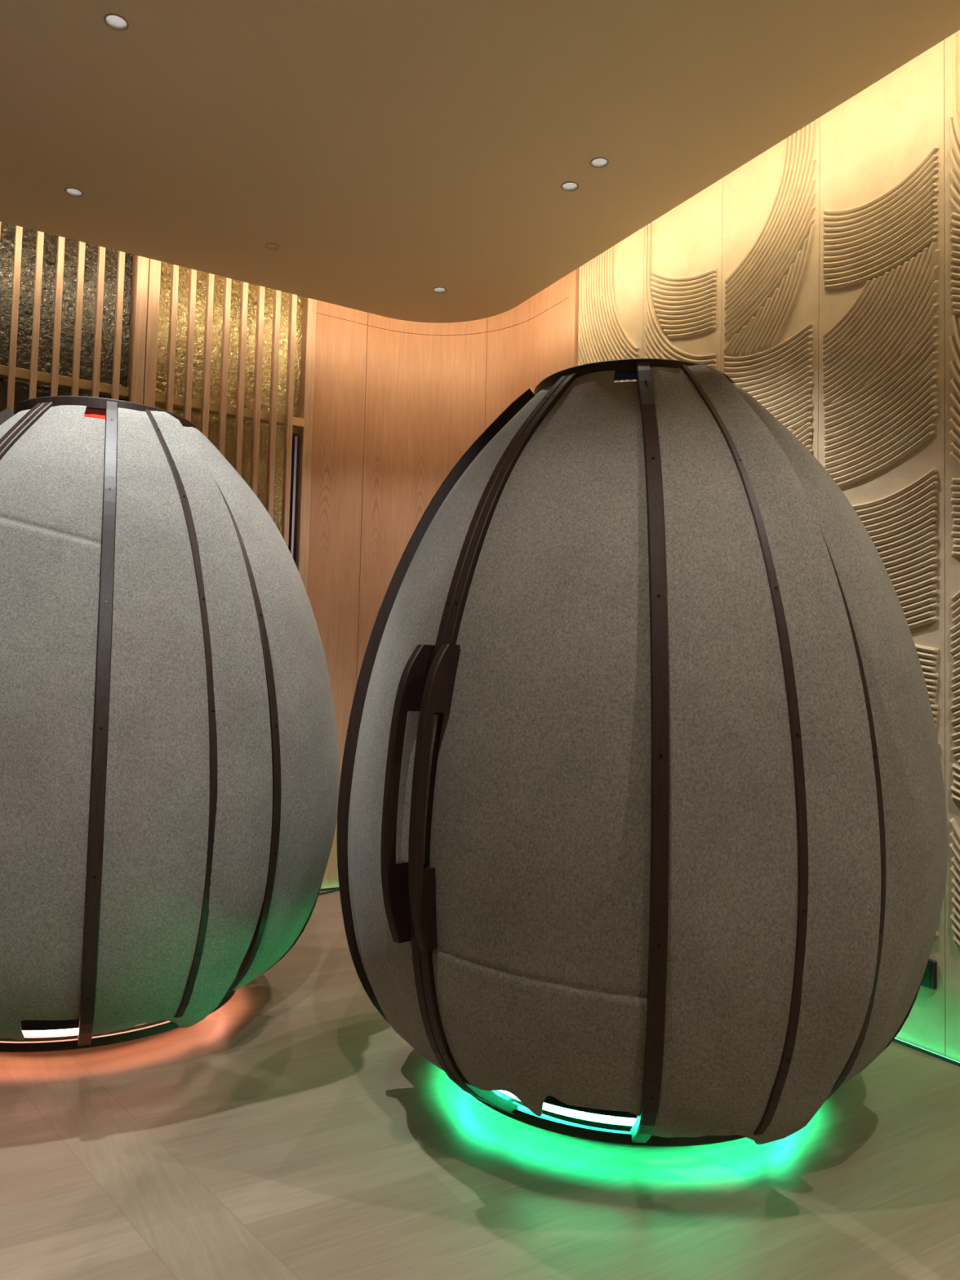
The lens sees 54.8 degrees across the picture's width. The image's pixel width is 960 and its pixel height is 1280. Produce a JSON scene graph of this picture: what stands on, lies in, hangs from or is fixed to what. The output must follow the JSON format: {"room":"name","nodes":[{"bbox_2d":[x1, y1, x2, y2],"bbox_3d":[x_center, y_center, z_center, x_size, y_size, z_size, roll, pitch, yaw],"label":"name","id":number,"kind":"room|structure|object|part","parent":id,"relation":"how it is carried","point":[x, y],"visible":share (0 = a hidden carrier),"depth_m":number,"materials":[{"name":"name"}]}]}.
{"room":"spa relaxation room","nodes":[
{"label":"spa relaxation room","id":0,"kind":"room"},
{"bbox_2d":[306,274,568,888],"bbox_3d":[-0.261,-0.373,6.392,1.818,4.180,0.577,1,-3,12],"label":"wall","id":1,"kind":"structure","parent":0,"point":[397,404],"depth_m":6.55,"materials":[{"name":"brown wood"}]},
{"bbox_2d":[288,433,297,559],"bbox_3d":[-1.282,-0.008,6.199,0.024,2.780,0.034,3,-3,-31],"label":"light strip","id":2,"kind":"object","parent":1,"relation":"attached to","point":[295,435],"visible":0.42,"depth_m":6.24,"materials":[{"name":"metal"}]},
{"bbox_2d":[293,296,316,592],"bbox_3d":[-1.210,-0.404,6.247,0.077,4.180,0.120,3,-3,-31],"label":"trim","id":3,"kind":"structure","parent":1,"relation":"attached to","point":[308,315],"depth_m":6.26,"materials":[{"name":"brown wood"}]},
{"bbox_2d":[567,267,579,368],"bbox_3d":[0.585,-0.378,5.900,0.085,4.180,0.075,3,-3,-31],"label":"trim","id":4,"kind":"structure","parent":1,"relation":"attached to","point":[573,308],"depth_m":5.95,"materials":[{"name":"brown wood"}]},
{"bbox_2d":[0,0,959,323],"bbox_3d":[-0.746,-2.454,1.140,6.665,0.080,8.570,3,-3,-31],"label":"ceiling","id":5,"kind":"structure","parent":0,"point":[391,153],"depth_m":4.02,"materials":[{"name":"beige paint"}]},
{"bbox_2d":[64,187,83,197],"bbox_3d":[-2.053,-2.292,4.687,0.088,0.057,0.088,3,-3,-31],"label":"recessed light","id":6,"kind":"object","parent":5,"relation":"in","point":[73,192],"visible":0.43,"depth_m":4.71,"materials":[{"name":"beige plastic"}]},
{"bbox_2d":[103,13,128,31],"bbox_3d":[-1.359,-2.337,3.464,0.088,0.057,0.088,3,-3,-31],"label":"recessed light","id":7,"kind":"object","parent":5,"relation":"in","point":[114,21],"visible":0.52,"depth_m":3.49,"materials":[{"name":"beige plastic"}]},
{"bbox_2d":[265,242,278,249],"bbox_3d":[-1.171,-2.217,5.212,0.074,0.004,0.074,3,-3,-31],"label":"ceiling sensor","id":8,"kind":"object","parent":5,"relation":"attached to","point":[270,246],"visible":1,"depth_m":5.21,"materials":[{"name":"beige paint"}]},
{"bbox_2d":[432,286,446,293],"bbox_3d":[-0.248,-2.195,5.738,0.088,0.057,0.088,3,-3,-31],"label":"recessed light","id":9,"kind":"object","parent":5,"relation":"in","point":[437,290],"visible":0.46,"depth_m":5.77,"materials":[{"name":"beige plastic"}]},
{"bbox_2d":[560,181,578,191],"bbox_3d":[0.439,-2.240,4.520,0.088,0.057,0.088,3,-3,-31],"label":"recessed light","id":10,"kind":"object","parent":5,"relation":"in","point":[570,186],"visible":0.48,"depth_m":4.55,"materials":[{"name":"beige plastic"}]},
{"bbox_2d":[590,157,608,168],"bbox_3d":[0.556,-2.247,4.311,0.088,0.057,0.088,3,-3,-31],"label":"recessed light","id":11,"kind":"object","parent":5,"relation":"in","point":[597,162],"visible":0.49,"depth_m":4.34,"materials":[{"name":"beige plastic"}]},
{"bbox_2d":[0,889,959,1279],"bbox_3d":[-0.801,1.493,1.391,7.200,0.080,9.300,3,-3,-31],"label":"floor","id":12,"kind":"structure","parent":0,"point":[289,1131],"depth_m":2.66,"materials":[{"name":"brown wood"}]},
{"bbox_2d":[0,222,128,414],"bbox_3d":[-3.234,-0.520,4.944,2.500,4.180,0.130,3,-3,-31],"label":"slatted screen","id":13,"kind":"object","parent":12,"relation":"on","point":[11,372],"visible":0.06,"depth_m":5.42,"materials":[{"name":"brown wood"}]},
{"bbox_3d":[-3.224,-1.567,5.024,2.500,0.056,0.068,3,-3,-31],"label":"rail","id":14,"kind":"part","parent":13,"relation":"part of","materials":[{"name":"brown wood"}]},
{"bbox_2d":[126,254,160,407],"bbox_3d":[-2.108,-0.457,5.632,0.135,4.180,0.190,3,-3,-31],"label":"timber post","id":15,"kind":"object","parent":12,"relation":"on","point":[146,272],"visible":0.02,"depth_m":5.63,"materials":[{"name":"brown wood"}]},
{"bbox_2d":[0,395,339,1052],"bbox_3d":[-1.634,0.308,3.955,2.078,2.506,2.079,3,-3,-31],"label":"pod","id":16,"kind":"object","parent":12,"relation":"on","point":[170,765],"visible":1,"depth_m":3.20,"materials":[{"name":"grey fabric"}]},
{"bbox_3d":[-1.997,0.172,3.323,0.714,2.215,0.662,3,-3,-31],"label":"felt panel","id":17,"kind":"part","parent":16,"relation":"part of","materials":[{"name":"grey fabric"}]},
{"bbox_3d":[-1.643,0.214,3.205,0.676,2.307,0.740,3,-3,-31],"label":"felt panel","id":18,"kind":"part","parent":16,"relation":"part of","materials":[{"name":"grey fabric"}]},
{"bbox_3d":[-1.125,0.249,3.433,0.573,2.365,0.659,3,-3,-31],"label":"felt panel","id":19,"kind":"part","parent":16,"relation":"part of","materials":[{"name":"grey fabric"}]},
{"bbox_3d":[-0.944,0.249,3.869,0.677,2.312,0.501,0,-3,28],"label":"felt panel","id":20,"kind":"part","parent":16,"relation":"part of","materials":[{"name":"grey fabric"}]},
{"bbox_2d":[155,264,304,546],"bbox_3d":[-1.624,-0.431,5.911,0.980,4.180,0.130,3,-3,-31],"label":"slatted screen","id":21,"kind":"object","parent":12,"relation":"on","point":[169,400],"visible":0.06,"depth_m":5.95,"materials":[{"name":"brown wood"}]},
{"bbox_3d":[-1.614,-1.479,5.991,0.980,0.056,0.068,3,-3,-31],"label":"rail","id":22,"kind":"part","parent":21,"relation":"part of","materials":[{"name":"brown wood"}]},
{"bbox_2d":[319,888,339,894],"bbox_3d":[-1.241,1.662,5.860,1.843,0.011,0.232,4,-4,-44],"label":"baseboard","id":23,"kind":"structure","parent":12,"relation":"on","point":[338,889],"depth_m":6.19,"materials":[{"name":"grey rubber"}]},
{"bbox_2d":[320,887,959,1066],"bbox_3d":[1.606,1.571,2.706,1.282,0.014,8.872,3,-3,-31],"label":"light strip","id":24,"kind":"object","parent":12,"relation":"on","point":[898,1041],"visible":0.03,"depth_m":3.66,"materials":[{"name":"plastic"}]},
{"bbox_2d":[895,1038,959,1062],"bbox_3d":[2.052,1.604,3.068,1.165,0.006,8.964,4,-4,-39],"label":"diffuser","id":25,"kind":"object","parent":24,"relation":"attached to","point":[898,1041],"depth_m":3.65,"materials":[{"name":"plastic"}]},
{"bbox_2d":[337,358,947,1146],"bbox_3d":[0.540,0.332,3.379,2.048,2.506,2.057,1,-3,12],"label":"pod","id":26,"kind":"object","parent":12,"relation":"on","point":[642,824],"visible":1,"depth_m":2.52,"materials":[{"name":"grey fabric"}]},
{"bbox_3d":[-0.210,0.437,2.676,0.164,0.852,0.029,4,-4,-43],"label":"handle","id":27,"kind":"part","parent":26,"relation":"part of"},
{"bbox_3d":[-0.131,0.435,2.601,0.029,0.852,0.164,-1,-4,41],"label":"handle","id":28,"kind":"part","parent":26,"relation":"part of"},
{"bbox_3d":[-0.073,0.208,3.106,0.686,2.215,0.665,3,-3,-31],"label":"felt panel","id":29,"kind":"part","parent":26,"relation":"part of","materials":[{"name":"grey fabric"}]},
{"bbox_3d":[0.250,0.215,2.762,0.650,2.261,0.667,0,-3,21],"label":"felt panel","id":30,"kind":"part","parent":26,"relation":"part of","materials":[{"name":"grey fabric"}]},
{"bbox_3d":[0.784,0.258,2.674,0.565,2.365,0.664,1,-3,3],"label":"felt panel","id":31,"kind":"part","parent":26,"relation":"part of","materials":[{"name":"grey fabric"}]},
{"bbox_3d":[1.117,0.255,2.986,0.537,2.312,0.665,3,-3,-31],"label":"felt panel","id":32,"kind":"part","parent":26,"relation":"part of","materials":[{"name":"grey fabric"}]},
{"bbox_2d":[577,30,959,1062],"bbox_3d":[2.631,-0.495,2.596,0.170,4.180,7.700,3,-3,-31],"label":"wall","id":33,"kind":"structure","parent":0,"point":[820,274],"depth_m":4.11,"materials":[{"name":"beige paint"}]},
{"bbox_2d":[920,959,937,989],"bbox_3d":[1.752,1.329,3.741,0.026,0.110,0.190,3,-3,-31],"label":"box","id":34,"kind":"object","parent":33,"relation":"attached to","point":[929,980],"visible":0.43,"depth_m":3.67,"materials":[{"name":"black plastic"}]},
{"bbox_3d":[1.742,1.329,3.736,0.004,0.084,0.160,3,-3,-31],"label":"plate","id":35,"kind":"part","parent":34,"relation":"part of","materials":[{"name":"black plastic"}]},
{"bbox_3d":[-3.692,-0.531,4.931,5.700,4.180,0.100,3,-3,-31],"label":"wall","id":36,"kind":"structure","parent":0,"visible":0},
{"bbox_2d":[0,222,133,415],"bbox_3d":[-4.131,-0.561,4.557,4.560,4.180,0.030,3,-3,-31],"label":"wall panel","id":37,"kind":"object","parent":36,"relation":"in","point":[7,233],"depth_m":5.55,"materials":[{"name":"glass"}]},
{"bbox_2d":[155,261,302,548],"bbox_3d":[-1.716,-0.429,6.007,1.040,4.180,0.030,3,-3,-31],"label":"wall panel","id":38,"kind":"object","parent":36,"relation":"in","point":[166,268],"depth_m":6.10,"materials":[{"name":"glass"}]}
]}

